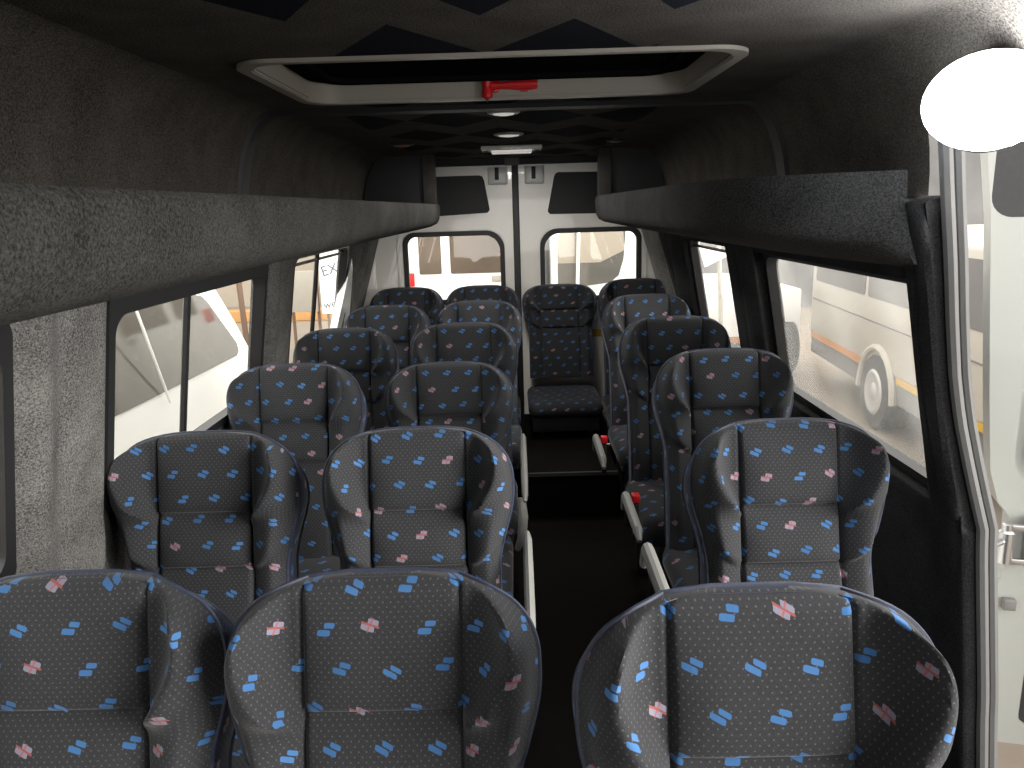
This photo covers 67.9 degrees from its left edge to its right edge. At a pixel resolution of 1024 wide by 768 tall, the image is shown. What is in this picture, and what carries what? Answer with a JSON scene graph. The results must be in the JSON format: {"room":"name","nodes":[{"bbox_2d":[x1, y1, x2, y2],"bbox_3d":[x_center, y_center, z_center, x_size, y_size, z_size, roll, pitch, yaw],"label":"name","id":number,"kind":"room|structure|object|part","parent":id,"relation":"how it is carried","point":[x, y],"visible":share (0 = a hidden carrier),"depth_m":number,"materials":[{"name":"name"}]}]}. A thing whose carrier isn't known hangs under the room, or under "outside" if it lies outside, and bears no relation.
{"room":"vehicle interior","nodes":[
{"label":"vehicle interior","id":0,"kind":"room"},
{"bbox_2d":[9,239,378,574],"bbox_3d":[-0.927,0.390,1.955,0.325,1.613,6.269,-2,13,0],"label":"wall","id":1,"kind":"structure","parent":0,"point":[63,522],"depth_m":1.59,"materials":[{"name":"grey carpet"}]},
{"bbox_2d":[0,324,16,577],"bbox_3d":[-0.954,0.256,0.933,0.207,0.551,1.113,-2,13,0],"label":"window","id":2,"kind":"structure","parent":1,"relation":"in","point":[8,563],"depth_m":1.40,"materials":[{"name":"black rubber"}]},
{"bbox_2d":[104,264,268,507],"bbox_3d":[-0.950,-0.071,2.325,0.210,0.561,1.312,-2,13,0],"label":"window","id":3,"kind":"structure","parent":1,"relation":"in","point":[116,309],"depth_m":2.12,"materials":[{"name":"black rubber"}]},
{"bbox_2d":[0,154,439,325],"bbox_3d":[-0.631,-0.434,1.656,0.454,0.457,5.220,-2,13,0],"label":"luggage rack","id":4,"kind":"object","parent":1,"relation":"attached to","point":[63,248],"visible":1,"depth_m":0.89,"materials":[{"name":"fabric"}]},
{"bbox_3d":[-0.649,-1.095,4.161,0.332,0.294,0.020,-2,13,0],"label":"panel","id":5,"kind":"part","parent":4,"relation":"part of","materials":[{"name":"black plastic"}]},
{"bbox_3d":[-0.451,-1.099,4.155,0.073,0.300,0.041,-2,13,0],"label":"post","id":6,"kind":"part","parent":4,"relation":"part of","materials":[{"name":"carpet"}]},
{"bbox_2d":[287,246,348,362],"bbox_3d":[-0.948,-0.396,3.727,0.210,0.561,1.388,-2,13,0],"label":"window","id":7,"kind":"structure","parent":1,"relation":"in","point":[344,251],"depth_m":3.65,"materials":[{"name":"black rubber"}]},
{"bbox_3d":[-0.893,-0.581,3.525,0.012,0.014,0.995,-2,13,0],"label":"rail","id":8,"kind":"part","parent":7,"relation":"part of","materials":[{"name":"black rubber"}]},
{"bbox_2d":[364,258,376,306],"bbox_3d":[-0.954,-0.467,5.001,0.160,1.910,0.048,-2,13,0],"label":"trim","id":9,"kind":"structure","parent":1,"relation":"attached to","point":[372,287],"depth_m":4.94,"materials":[{"name":"beige paint"}]},
{"bbox_2d":[375,165,517,390],"bbox_3d":[-0.422,-0.485,4.986,0.904,1.880,0.077,-2,13,0],"label":"door","id":10,"kind":"structure","parent":1,"relation":"in","point":[472,200],"depth_m":4.85,"materials":[{"name":"beige paint"}]},
{"bbox_3d":[-0.430,-1.190,4.836,0.570,0.252,0.012,-2,13,0],"label":"recess panel","id":11,"kind":"part","parent":10,"relation":"part of","materials":[{"name":"black plastic"}]},
{"bbox_2d":[237,96,788,194],"bbox_3d":[-0.001,-0.704,2.296,1.658,0.263,0.090,-2,13,0],"label":"trim","id":12,"kind":"structure","parent":1,"relation":"attached to","point":[760,106],"depth_m":2.24,"materials":[{"name":"black plastic"}]},
{"bbox_2d":[511,165,524,433],"bbox_3d":[0.043,-0.498,4.984,0.042,1.880,0.065,-2,13,0],"label":"door frame","id":13,"kind":"structure","parent":1,"relation":"attached to","point":[514,168],"depth_m":4.89,"materials":[{"name":"black rubber"}]},
{"bbox_2d":[0,0,1023,200],"bbox_3d":[-0.002,-0.568,1.793,1.662,0.302,6.150,-2,13,0],"label":"ceiling","id":14,"kind":"structure","parent":0,"point":[120,94],"depth_m":1.49,"materials":[{"name":"fabric"}]},
{"bbox_2d":[389,143,413,146],"bbox_3d":[-0.503,-1.087,3.465,0.114,0.014,0.114,-2,13,0],"label":"recessed light","id":15,"kind":"object","parent":14,"relation":"in","point":[391,144],"visible":1,"depth_m":3.43,"materials":[{"name":"black plastic"}]},
{"bbox_2d":[236,45,748,105],"bbox_3d":[-0.042,-0.749,1.795,1.054,0.068,0.635,-2,13,0],"label":"roof hatch","id":16,"kind":"object","parent":14,"relation":"attached to","point":[658,70],"visible":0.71,"depth_m":1.95,"materials":[{"name":"plastic"}]},
{"bbox_3d":[-0.042,-0.775,1.787,1.024,0.015,0.608,-2,13,0],"label":"hatch lid","id":17,"kind":"part","parent":16,"relation":"part of","materials":[{"name":"black"}]},
{"bbox_2d":[481,80,537,101],"bbox_3d":[-0.007,-0.800,2.062,0.152,0.065,0.034,-2,13,0],"label":"hammer","id":18,"kind":"object","parent":16,"relation":"attached to","point":[523,85],"visible":0.78,"depth_m":2.05,"materials":[{"name":"red plastic"}]},
{"bbox_3d":[0.006,-0.809,2.058,0.125,0.027,0.026,-2,13,0],"label":"handle","id":19,"kind":"part","parent":18,"relation":"part of","materials":[{"name":"red plastic"}]},
{"bbox_2d":[487,111,519,115],"bbox_3d":[-0.027,-0.857,2.409,0.104,0.014,0.104,-2,13,0],"label":"recessed light","id":20,"kind":"object","parent":14,"relation":"in","point":[497,113],"visible":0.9,"depth_m":2.39,"materials":[{"name":"grey plastic"}]},
{"bbox_2d":[494,132,523,136],"bbox_3d":[-0.013,-1.024,3.130,0.124,0.014,0.124,-2,13,0],"label":"recessed light","id":21,"kind":"object","parent":14,"relation":"in","point":[502,134],"visible":1,"depth_m":3.09,"materials":[{"name":"grey plastic"}]},
{"bbox_2d":[481,144,541,153],"bbox_3d":[-0.002,-1.166,3.784,0.300,0.033,0.160,-2,13,0],"label":"recessed light","id":22,"kind":"object","parent":14,"relation":"in","point":[501,149],"visible":1,"depth_m":3.71,"materials":[{"name":"beige paint"}]},
{"bbox_2d":[435,155,596,166],"bbox_3d":[-0.001,-1.383,4.697,1.840,0.065,0.115,-2,13,0],"label":"trim","id":23,"kind":"structure","parent":14,"relation":"attached to","point":[592,158],"depth_m":4.67,"materials":[{"name":"black plastic"}]},
{"bbox_2d":[607,139,624,142],"bbox_3d":[0.487,-1.142,3.574,0.084,0.014,0.084,-2,13,0],"label":"recessed light","id":24,"kind":"object","parent":14,"relation":"in","point":[608,140],"visible":1,"depth_m":3.55,"materials":[{"name":"black plastic"}]},
{"bbox_2d":[921,49,1023,152],"bbox_3d":[0.740,-0.441,1.180,0.188,0.156,0.094,6,15,32],"label":"lamp","id":25,"kind":"object","parent":14,"relation":"attached to","point":[975,104],"visible":1,"depth_m":1.16,"materials":[{"name":"grey plastic"}]},
{"bbox_2d":[557,231,624,263],"bbox_3d":[0.823,-1.446,7.913,0.700,0.360,0.005,-2,13,0],"label":"blind","id":26,"kind":"object","parent":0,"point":[584,247],"depth_m":7.92,"materials":[{"name":"beige fabric"}]},
{"bbox_2d":[513,444,671,767],"bbox_3d":[0.050,1.159,2.219,2.100,0.060,6.200,-2,13,0],"label":"floor","id":27,"kind":"structure","parent":0,"point":[586,576],"depth_m":3.22,"materials":[{"name":"plastic"}]},
{"bbox_2d":[0,569,235,767],"bbox_3d":[-0.663,0.873,1.051,0.478,1.064,0.651,-2,13,0],"label":"seat","id":28,"kind":"object","parent":27,"relation":"on","point":[100,668],"visible":0.87,"depth_m":1.15,"materials":[{"name":"black fabric"}]},
{"bbox_2d":[107,430,309,767],"bbox_3d":[-0.761,0.701,1.801,0.478,1.067,0.651,-2,13,0],"label":"seat","id":29,"kind":"object","parent":27,"relation":"on","point":[220,515],"visible":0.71,"depth_m":1.89,"materials":[{"name":"black fabric"}]},
{"bbox_3d":[-0.766,0.487,1.921,0.468,0.703,0.219,-2,13,0],"label":"backrest","id":30,"kind":"part","parent":29,"relation":"part of","materials":[{"name":"grey fabric"}]},
{"bbox_2d":[232,734,249,767],"bbox_3d":[-0.757,0.876,1.764,0.440,0.117,0.500,-2,13,0],"label":"seat cushion","id":31,"kind":"object","parent":29,"relation":"on","point":[238,761],"depth_m":1.69,"materials":[{"name":"grey fabric"}]},
{"bbox_2d":[226,363,367,576],"bbox_3d":[-0.751,0.517,2.549,0.478,1.087,0.651,-2,13,0],"label":"seat","id":32,"kind":"object","parent":27,"relation":"on","point":[310,409],"visible":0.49,"depth_m":2.64,"materials":[{"name":"black fabric"}]},
{"bbox_2d":[299,555,339,576],"bbox_3d":[-0.746,0.696,2.513,0.440,0.119,0.500,-2,13,0],"label":"seat cushion","id":33,"kind":"object","parent":32,"relation":"on","point":[308,564],"depth_m":2.59,"materials":[{"name":"grey fabric"}]},
{"bbox_2d":[293,327,399,431],"bbox_3d":[-0.754,0.329,3.368,0.478,1.084,0.651,-2,13,0],"label":"seat","id":34,"kind":"object","parent":27,"relation":"on","point":[369,355],"visible":0.38,"depth_m":3.46,"materials":[{"name":"black fabric"}]},
{"bbox_2d":[224,567,541,767],"bbox_3d":[-0.183,0.864,1.027,0.478,1.064,0.651,-2,13,0],"label":"seat","id":35,"kind":"object","parent":27,"relation":"on","point":[387,667],"visible":1,"depth_m":1.12,"materials":[{"name":"black fabric"}]},
{"bbox_2d":[344,305,430,370],"bbox_3d":[-0.664,0.166,4.018,0.478,1.104,0.651,-2,13,0],"label":"seat","id":36,"kind":"object","parent":27,"relation":"on","point":[401,323],"visible":0.23,"depth_m":4.11,"materials":[{"name":"black fabric"}]},
{"bbox_2d":[370,287,444,325],"bbox_3d":[-0.653,-0.004,4.697,0.478,1.128,0.651,-2,13,0],"label":"seat","id":37,"kind":"object","parent":27,"relation":"on","point":[428,300],"visible":0.22,"depth_m":4.79,"materials":[{"name":"black fabric"}]},
{"bbox_2d":[322,425,535,627],"bbox_3d":[-0.201,0.690,1.767,0.519,1.072,0.651,-2,13,0],"label":"seat","id":38,"kind":"object","parent":27,"relation":"on","point":[438,496],"visible":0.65,"depth_m":1.86,"materials":[{"name":"black fabric"}]},
{"bbox_3d":[-0.227,0.475,1.886,0.468,0.706,0.219,-2,13,0],"label":"backrest","id":39,"kind":"part","parent":38,"relation":"part of","materials":[{"name":"grey fabric"}]},
{"bbox_3d":[0.041,0.487,1.819,0.024,0.149,0.399,-2,13,0],"label":"armrest","id":40,"kind":"part","parent":38,"relation":"part of","materials":[{"name":"grey plastic"}]},
{"bbox_2d":[385,361,527,596],"bbox_3d":[-0.200,0.489,2.685,0.519,1.049,0.651,-2,13,0],"label":"seat","id":41,"kind":"object","parent":27,"relation":"on","point":[477,396],"visible":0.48,"depth_m":2.78,"materials":[{"name":"grey fabric"}]},
{"bbox_3d":[-0.225,0.278,2.805,0.468,0.691,0.219,-2,13,0],"label":"backrest","id":42,"kind":"part","parent":41,"relation":"part of","materials":[{"name":"black fabric"}]},
{"bbox_2d":[502,536,512,596],"bbox_3d":[-0.216,0.662,2.648,0.440,0.115,0.500,-2,13,0],"label":"seat cushion","id":43,"kind":"object","parent":41,"relation":"on","point":[507,554],"depth_m":2.60,"materials":[{"name":"grey fabric"}]},
{"bbox_3d":[0.043,0.290,2.739,0.024,0.146,0.399,-2,13,0],"label":"armrest","id":44,"kind":"part","parent":41,"relation":"part of","materials":[{"name":"grey plastic"}]},
{"bbox_2d":[409,322,517,542],"bbox_3d":[-0.200,0.331,3.224,0.478,1.114,0.651,-2,13,0],"label":"seat","id":45,"kind":"object","parent":27,"relation":"on","point":[492,344],"visible":0.3,"depth_m":3.31,"materials":[{"name":"black fabric"}]},
{"bbox_3d":[-0.205,0.109,3.341,0.468,0.734,0.219,-2,13,0],"label":"backrest","id":46,"kind":"part","parent":45,"relation":"part of","materials":[{"name":"black fabric"}]},
{"bbox_2d":[507,479,517,537],"bbox_3d":[-0.195,0.513,3.188,0.440,0.122,0.500,-2,13,0],"label":"seat cushion","id":47,"kind":"object","parent":45,"relation":"on","point":[513,525],"depth_m":2.98,"materials":[{"name":"grey fabric"}]},
{"bbox_2d":[436,300,522,478],"bbox_3d":[-0.169,0.138,4.062,0.478,1.108,0.651,-2,13,0],"label":"seat","id":48,"kind":"object","parent":27,"relation":"on","point":[504,314],"visible":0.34,"depth_m":4.15,"materials":[{"name":"black fabric"}]},
{"bbox_3d":[-0.174,-0.082,4.179,0.468,0.730,0.219,-2,13,0],"label":"backrest","id":49,"kind":"part","parent":48,"relation":"part of","materials":[{"name":"black fabric"}]},
{"bbox_2d":[511,424,521,466],"bbox_3d":[-0.164,0.320,4.026,0.440,0.122,0.500,-2,13,0],"label":"seat cushion","id":50,"kind":"object","parent":48,"relation":"on","point":[516,428],"depth_m":3.84,"materials":[{"name":"black fabric"}]},
{"bbox_2d":[445,285,520,424],"bbox_3d":[-0.171,-0.018,4.693,0.478,1.128,0.651,-2,13,0],"label":"seat","id":51,"kind":"object","parent":27,"relation":"on","point":[474,292],"visible":0.17,"depth_m":4.78,"materials":[{"name":"black fabric"}]},
{"bbox_3d":[-0.176,-0.242,4.810,0.468,0.743,0.219,-2,13,0],"label":"backrest","id":52,"kind":"part","parent":51,"relation":"part of","materials":[{"name":"black fabric"}]},
{"bbox_2d":[518,396,520,424],"bbox_3d":[-0.166,0.167,4.658,0.440,0.124,0.500,-2,13,0],"label":"seat cushion","id":53,"kind":"object","parent":51,"relation":"on","point":[519,404],"depth_m":4.51,"materials":[{"name":"black fabric"}]},
{"bbox_2d":[524,414,617,517],"bbox_3d":[0.319,0.449,4.553,0.470,0.252,1.190,-2,13,0],"label":"platform","id":54,"kind":"object","parent":27,"relation":"on","point":[566,478],"depth_m":4.00,"materials":[{"name":"plastic"}]},
{"bbox_2d":[522,283,602,437],"bbox_3d":[0.311,-0.156,4.691,0.478,0.870,0.651,-2,13,0],"label":"seat","id":55,"kind":"object","parent":54,"relation":"on","point":[559,317],"visible":1,"depth_m":4.77,"materials":[{"name":"black fabric"}]},
{"bbox_3d":[0.173,0.293,4.594,0.040,0.047,0.060,-2,13,0],"label":"leg","id":56,"kind":"part","parent":55,"relation":"part of","materials":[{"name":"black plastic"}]},
{"bbox_3d":[0.307,-0.337,4.818,0.468,0.573,0.219,-2,13,0],"label":"backrest","id":57,"kind":"part","parent":55,"relation":"part of","materials":[{"name":"black fabric"}]},
{"bbox_2d":[527,384,602,416],"bbox_3d":[0.318,0.099,4.672,0.440,0.096,0.500,-2,13,0],"label":"seat cushion","id":58,"kind":"object","parent":55,"relation":"on","point":[583,400],"depth_m":4.47,"materials":[{"name":"black fabric"}]},
{"bbox_3d":[0.321,0.184,4.728,0.400,0.095,0.470,-2,13,0],"label":"seat frame","id":59,"kind":"part","parent":55,"relation":"part of","materials":[{"name":"black plastic"}]},
{"bbox_3d":[0.473,0.285,4.592,0.040,0.047,0.060,-2,13,0],"label":"leg","id":60,"kind":"part","parent":55,"relation":"part of","materials":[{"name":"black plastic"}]},
{"bbox_2d":[597,278,665,463],"bbox_3d":[0.781,-0.034,4.585,0.478,1.153,0.651,-2,13,0],"label":"seat","id":61,"kind":"object","parent":27,"relation":"on","point":[613,289],"visible":0.21,"depth_m":4.68,"materials":[{"name":"black fabric"}]},
{"bbox_2d":[603,395,609,420],"bbox_3d":[0.786,0.154,4.551,0.440,0.127,0.500,-2,13,0],"label":"seat cushion","id":62,"kind":"object","parent":61,"relation":"on","point":[606,402],"depth_m":4.60,"materials":[{"name":"black fabric"}]},
{"bbox_3d":[0.643,0.348,4.812,0.040,0.315,0.060,-2,13,0],"label":"leg","id":63,"kind":"part","parent":61,"relation":"part of","materials":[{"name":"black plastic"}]},
{"bbox_3d":[0.775,-0.262,4.701,0.468,0.760,0.219,-2,13,0],"label":"backrest","id":64,"kind":"part","parent":61,"relation":"part of","materials":[{"name":"black fabric"}]},
{"bbox_2d":[601,293,690,526],"bbox_3d":[0.735,0.124,3.965,0.478,1.128,0.651,-2,13,0],"label":"seat","id":65,"kind":"object","parent":27,"relation":"on","point":[619,313],"visible":0.34,"depth_m":4.05,"materials":[{"name":"black fabric"}]},
{"bbox_2d":[608,424,627,468],"bbox_3d":[0.740,0.308,3.930,0.440,0.124,0.500,-2,13,0],"label":"seat cushion","id":66,"kind":"object","parent":65,"relation":"on","point":[617,433],"depth_m":3.84,"materials":[{"name":"grey fabric"}]},
{"bbox_3d":[0.742,0.371,3.980,0.400,0.020,0.470,-2,13,0],"label":"seat frame","id":67,"kind":"part","parent":65,"relation":"part of","materials":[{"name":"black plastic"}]},
{"bbox_3d":[0.598,0.497,4.189,0.040,0.308,0.060,-2,13,0],"label":"leg","id":68,"kind":"part","parent":65,"relation":"part of","materials":[{"name":"black plastic"}]},
{"bbox_3d":[0.597,0.571,3.868,0.040,0.308,0.060,-2,13,0],"label":"leg","id":69,"kind":"part","parent":65,"relation":"part of","materials":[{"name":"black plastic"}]},
{"bbox_3d":[0.730,-0.100,4.082,0.468,0.743,0.219,-2,13,0],"label":"backrest","id":70,"kind":"part","parent":65,"relation":"part of","materials":[{"name":"black fabric"}]},
{"bbox_2d":[592,315,730,596],"bbox_3d":[0.648,0.318,3.137,0.599,1.128,0.651,-2,13,0],"label":"seat","id":71,"kind":"object","parent":27,"relation":"on","point":[646,344],"visible":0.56,"depth_m":3.22,"materials":[{"name":"fabric"}]},
{"bbox_3d":[0.363,0.288,3.174,0.030,0.091,0.367,-2,13,0],"label":"armrest","id":72,"kind":"part","parent":71,"relation":"part of","materials":[{"name":"plastic"}]},
{"bbox_3d":[0.571,0.689,3.361,0.040,0.308,0.060,-2,13,0],"label":"leg","id":73,"kind":"part","parent":71,"relation":"part of","materials":[{"name":"black plastic"}]},
{"bbox_2d":[626,479,664,543],"bbox_3d":[0.714,0.501,3.102,0.440,0.124,0.500,-2,13,0],"label":"seat cushion","id":74,"kind":"object","parent":71,"relation":"on","point":[651,505],"depth_m":2.96,"materials":[{"name":"grey fabric"}]},
{"bbox_3d":[0.716,0.564,3.152,0.400,0.020,0.470,-2,13,0],"label":"seat frame","id":75,"kind":"part","parent":71,"relation":"part of","materials":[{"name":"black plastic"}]},
{"bbox_3d":[0.571,0.764,3.040,0.040,0.308,0.060,-2,13,0],"label":"leg","id":76,"kind":"part","parent":71,"relation":"part of","materials":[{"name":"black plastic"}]},
{"bbox_3d":[0.704,0.092,3.254,0.468,0.743,0.219,-2,13,0],"label":"backrest","id":77,"kind":"part","parent":71,"relation":"part of","materials":[{"name":"black fabric"}]},
{"bbox_2d":[620,348,793,587],"bbox_3d":[0.683,0.476,2.507,0.599,1.104,0.651,-2,13,0],"label":"seat","id":78,"kind":"object","parent":27,"relation":"on","point":[695,393],"visible":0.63,"depth_m":2.60,"materials":[{"name":"black fabric"}]},
{"bbox_3d":[0.398,0.447,2.543,0.030,0.089,0.367,-2,13,0],"label":"armrest","id":79,"kind":"part","parent":78,"relation":"part of","materials":[{"name":"plastic"}]},
{"bbox_2d":[663,545,697,587],"bbox_3d":[0.748,0.655,2.470,0.440,0.121,0.500,-2,13,0],"label":"seat cushion","id":80,"kind":"object","parent":78,"relation":"on","point":[680,562],"depth_m":2.53,"materials":[{"name":"grey fabric"}]},
{"bbox_3d":[0.738,0.254,2.624,0.468,0.727,0.219,-2,13,0],"label":"backrest","id":81,"kind":"part","parent":78,"relation":"part of","materials":[{"name":"grey fabric"}]},
{"bbox_2d":[639,417,889,595],"bbox_3d":[0.617,0.672,1.721,0.599,1.079,0.651,-2,13,0],"label":"seat","id":82,"kind":"object","parent":27,"relation":"on","point":[798,499],"visible":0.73,"depth_m":1.81,"materials":[{"name":"black fabric"}]},
{"bbox_3d":[0.326,0.452,1.713,0.030,0.087,0.367,-2,13,0],"label":"armrest","id":83,"kind":"part","parent":82,"relation":"part of","materials":[{"name":"plastic"}]},
{"bbox_2d":[572,581,958,767],"bbox_3d":[0.331,0.864,0.862,0.478,1.108,0.651,-2,13,0],"label":"seat","id":84,"kind":"object","parent":27,"relation":"on","point":[774,674],"visible":1,"depth_m":0.95,"materials":[{"name":"black fabric"}]},
{"bbox_2d":[641,195,976,767],"bbox_3d":[0.957,0.322,1.947,0.368,1.640,6.252,-2,13,0],"label":"wall","id":85,"kind":"structure","parent":0,"point":[923,556],"depth_m":1.82,"materials":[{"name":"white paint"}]},
{"bbox_2d":[518,162,653,442],"bbox_3d":[0.492,-0.510,4.979,0.868,1.880,0.077,-2,13,0],"label":"door","id":86,"kind":"structure","parent":85,"relation":"in","point":[553,198],"depth_m":4.85,"materials":[{"name":"beige paint"}]},
{"bbox_3d":[0.490,-1.216,4.829,0.530,0.262,0.012,-2,13,0],"label":"recess panel","id":87,"kind":"part","parent":86,"relation":"part of","materials":[{"name":"black plastic"}]},
{"bbox_2d":[688,240,740,347],"bbox_3d":[0.984,-0.414,3.568,0.209,0.556,1.148,-2,13,0],"label":"window","id":88,"kind":"structure","parent":85,"relation":"in","point":[694,246],"depth_m":3.90,"materials":[{"name":"black rubber"}]},
{"bbox_3d":[0.917,-0.601,3.399,0.012,0.014,0.824,-2,13,0],"label":"rail","id":89,"kind":"part","parent":88,"relation":"part of","materials":[{"name":"black rubber"}]},
{"bbox_2d":[595,148,916,266],"bbox_3d":[0.654,-0.737,2.800,0.414,0.457,2.690,-2,13,0],"label":"luggage rack","id":90,"kind":"object","parent":85,"relation":"attached to","point":[853,216],"visible":0.96,"depth_m":1.68,"materials":[{"name":"fabric"}]},
{"bbox_3d":[0.495,-1.107,4.070,0.073,0.300,0.041,-2,13,0],"label":"post","id":91,"kind":"part","parent":90,"relation":"part of","materials":[{"name":"plastic"}]},
{"bbox_3d":[0.673,-1.114,4.073,0.292,0.294,0.020,-2,13,0],"label":"panel","id":92,"kind":"part","parent":90,"relation":"part of","materials":[{"name":"black plastic"}]},
{"bbox_2d":[763,254,927,486],"bbox_3d":[0.986,-0.109,2.295,0.215,0.576,1.293,-2,13,0],"label":"window","id":93,"kind":"structure","parent":85,"relation":"in","point":[912,467],"depth_m":2.64,"materials":[{"name":"black rubber"}]},
{"bbox_2d":[938,140,998,767],"bbox_3d":[0.955,0.286,1.650,0.346,1.607,0.143,-4,13,-11],"label":"trim","id":94,"kind":"structure","parent":85,"relation":"attached to","point":[952,161],"depth_m":1.68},
{"bbox_2d":[980,140,1023,744],"bbox_3d":[1.583,0.141,1.738,0.985,1.750,0.215,2,13,14],"label":"door","id":95,"kind":"structure","parent":85,"relation":"in","point":[1002,171],"depth_m":1.88,"materials":[{"name":"silver metal"}]},
{"bbox_3d":[1.489,-0.530,1.687,0.750,0.295,0.015,2,13,14],"label":"recess panel","id":96,"kind":"part","parent":95,"relation":"part of","materials":[{"name":"grey plastic"}]},
{"bbox_3d":[1.609,-0.016,1.770,0.740,0.580,0.030,2,13,14],"label":"panel","id":97,"kind":"part","parent":95,"relation":"part of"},
{"label":"outside","id":98,"kind":"structure","parent":0,"visible":0},
{"bbox_2d":[226,304,1023,767],"bbox_3d":[0.080,-0.614,12.175,60.000,0.001,40.000,-2,13,0],"label":"ground","id":99,"kind":"structure","parent":98,"point":[813,374],"depth_m":8.60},
{"bbox_2d":[114,290,247,458],"bbox_3d":[-3.051,0.559,3.629,1.685,1.750,6.510,-2,13,0],"label":"van","id":100,"kind":"object","parent":99,"relation":"on","point":[148,340],"visible":0.09,"depth_m":5.12,"materials":[{"name":"white metal"}]},
{"bbox_2d":[236,282,248,344],"bbox_3d":[-4.064,-1.216,11.426,0.130,1.752,0.090,-2,13,0],"label":"timber post","id":101,"kind":"object","parent":99,"relation":"on","point":[238,285],"visible":0.38,"depth_m":11.43,"materials":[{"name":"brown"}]},
{"bbox_2d":[215,255,321,306],"bbox_3d":[-7.579,-4.337,18.151,12.800,5.000,0.300,-2,13,0],"label":"facade","id":102,"kind":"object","parent":99,"relation":"on","point":[228,295],"visible":0.02,"depth_m":18.48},
{"bbox_2d":[228,307,332,322],"bbox_3d":[-8.214,-1.345,15.868,11.400,0.240,0.300,-2,13,0],"label":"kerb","id":103,"kind":"object","parent":99,"relation":"on","point":[300,316],"depth_m":15.70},
{"bbox_2d":[292,271,321,344],"bbox_3d":[-2.643,-0.739,9.805,0.366,1.470,0.070,-2,13,0],"label":"advertising board","id":104,"kind":"object","parent":99,"relation":"on","point":[303,280],"visible":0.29,"depth_m":9.69,"materials":[{"name":"beige"}]},
{"bbox_3d":[-2.808,-0.739,9.826,0.036,1.470,0.029,-2,13,0],"label":"leg","id":105,"kind":"part","parent":104,"relation":"part of","materials":[{"name":"brown wood"}]},
{"bbox_3d":[-2.657,-1.178,9.688,0.340,0.520,0.040,-2,13,0],"label":"panel","id":106,"kind":"part","parent":104,"relation":"part of","materials":[{"name":"beige"}]},
{"bbox_3d":[-2.478,-0.748,9.824,0.036,1.470,0.029,-2,13,0],"label":"leg","id":107,"kind":"part","parent":104,"relation":"part of","materials":[{"name":"brown"}]},
{"bbox_2d":[319,250,337,327],"bbox_3d":[-2.068,-0.723,9.087,0.360,1.730,0.075,-2,13,0],"label":"sign","id":108,"kind":"object","parent":99,"relation":"on","point":[328,266],"visible":0.52,"depth_m":8.94,"materials":[{"name":"white paper"}]},
{"bbox_3d":[-2.180,-0.442,9.175,0.030,1.150,0.029,-2,13,0],"label":"leg","id":109,"kind":"part","parent":108,"relation":"part of","materials":[{"name":"brown"}]},
{"bbox_2d":[408,235,500,298],"bbox_3d":[-0.522,-1.120,9.339,1.770,2.300,1.900,-2,13,0],"label":"van","id":110,"kind":"object","parent":99,"relation":"on","point":[443,265],"visible":0.23,"depth_m":8.51,"materials":[{"name":"white metal"}]},
{"bbox_2d":[410,273,414,286],"bbox_3d":[-1.145,-1.171,8.552,0.100,0.150,0.011,-2,13,0],"label":"tail light","id":111,"kind":"object","parent":110,"relation":"attached to","point":[412,275],"depth_m":8.55,"materials":[{"name":"red plastic"}]},
{"bbox_3d":[-0.175,-1.187,8.540,0.100,0.070,0.024,-2,13,0],"label":"door handle","id":112,"kind":"part","parent":110,"relation":"part of","materials":[{"name":"beige plastic"}]},
{"bbox_2d":[545,231,699,294],"bbox_3d":[1.214,-1.249,9.230,1.550,2.500,2.548,-2,13,0],"label":"minibus","id":113,"kind":"object","parent":99,"relation":"on","point":[593,260],"visible":0.03,"depth_m":7.95,"materials":[{"name":"white metal"}]},
{"bbox_2d":[699,245,725,324],"bbox_3d":[1.960,-0.702,7.324,0.360,2.252,0.052,-2,13,0],"label":"flag pole","id":114,"kind":"object","parent":99,"relation":"on","point":[709,257],"visible":0.36,"depth_m":7.20,"materials":[{"name":"beige"}]},
{"bbox_2d":[703,273,800,371],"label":"window","id":115,"kind":"structure","parent":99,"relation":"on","point":[791,296],"depth_m":9.33,"materials":[{"name":"white"}]},
{"bbox_2d":[699,131,983,306],"bbox_3d":[6.618,-3.812,15.171,14.800,4.500,0.300,-2,13,0],"label":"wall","id":116,"kind":"structure","parent":99,"relation":"on","point":[794,274],"depth_m":15.11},
{"bbox_2d":[810,224,983,458],"bbox_3d":[4.301,0.021,4.881,2.247,1.810,8.700,0,13,5],"label":"bus","id":117,"kind":"object","parent":99,"relation":"on","point":[860,324],"visible":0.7,"depth_m":7.05,"materials":[{"name":"paint"}]},
{"bbox_3d":[3.224,-0.063,4.960,0.014,0.016,8.500,0,13,5],"label":"rub rail","id":118,"kind":"part","parent":117,"relation":"part of","materials":[{"name":"white metal"}]}
]}

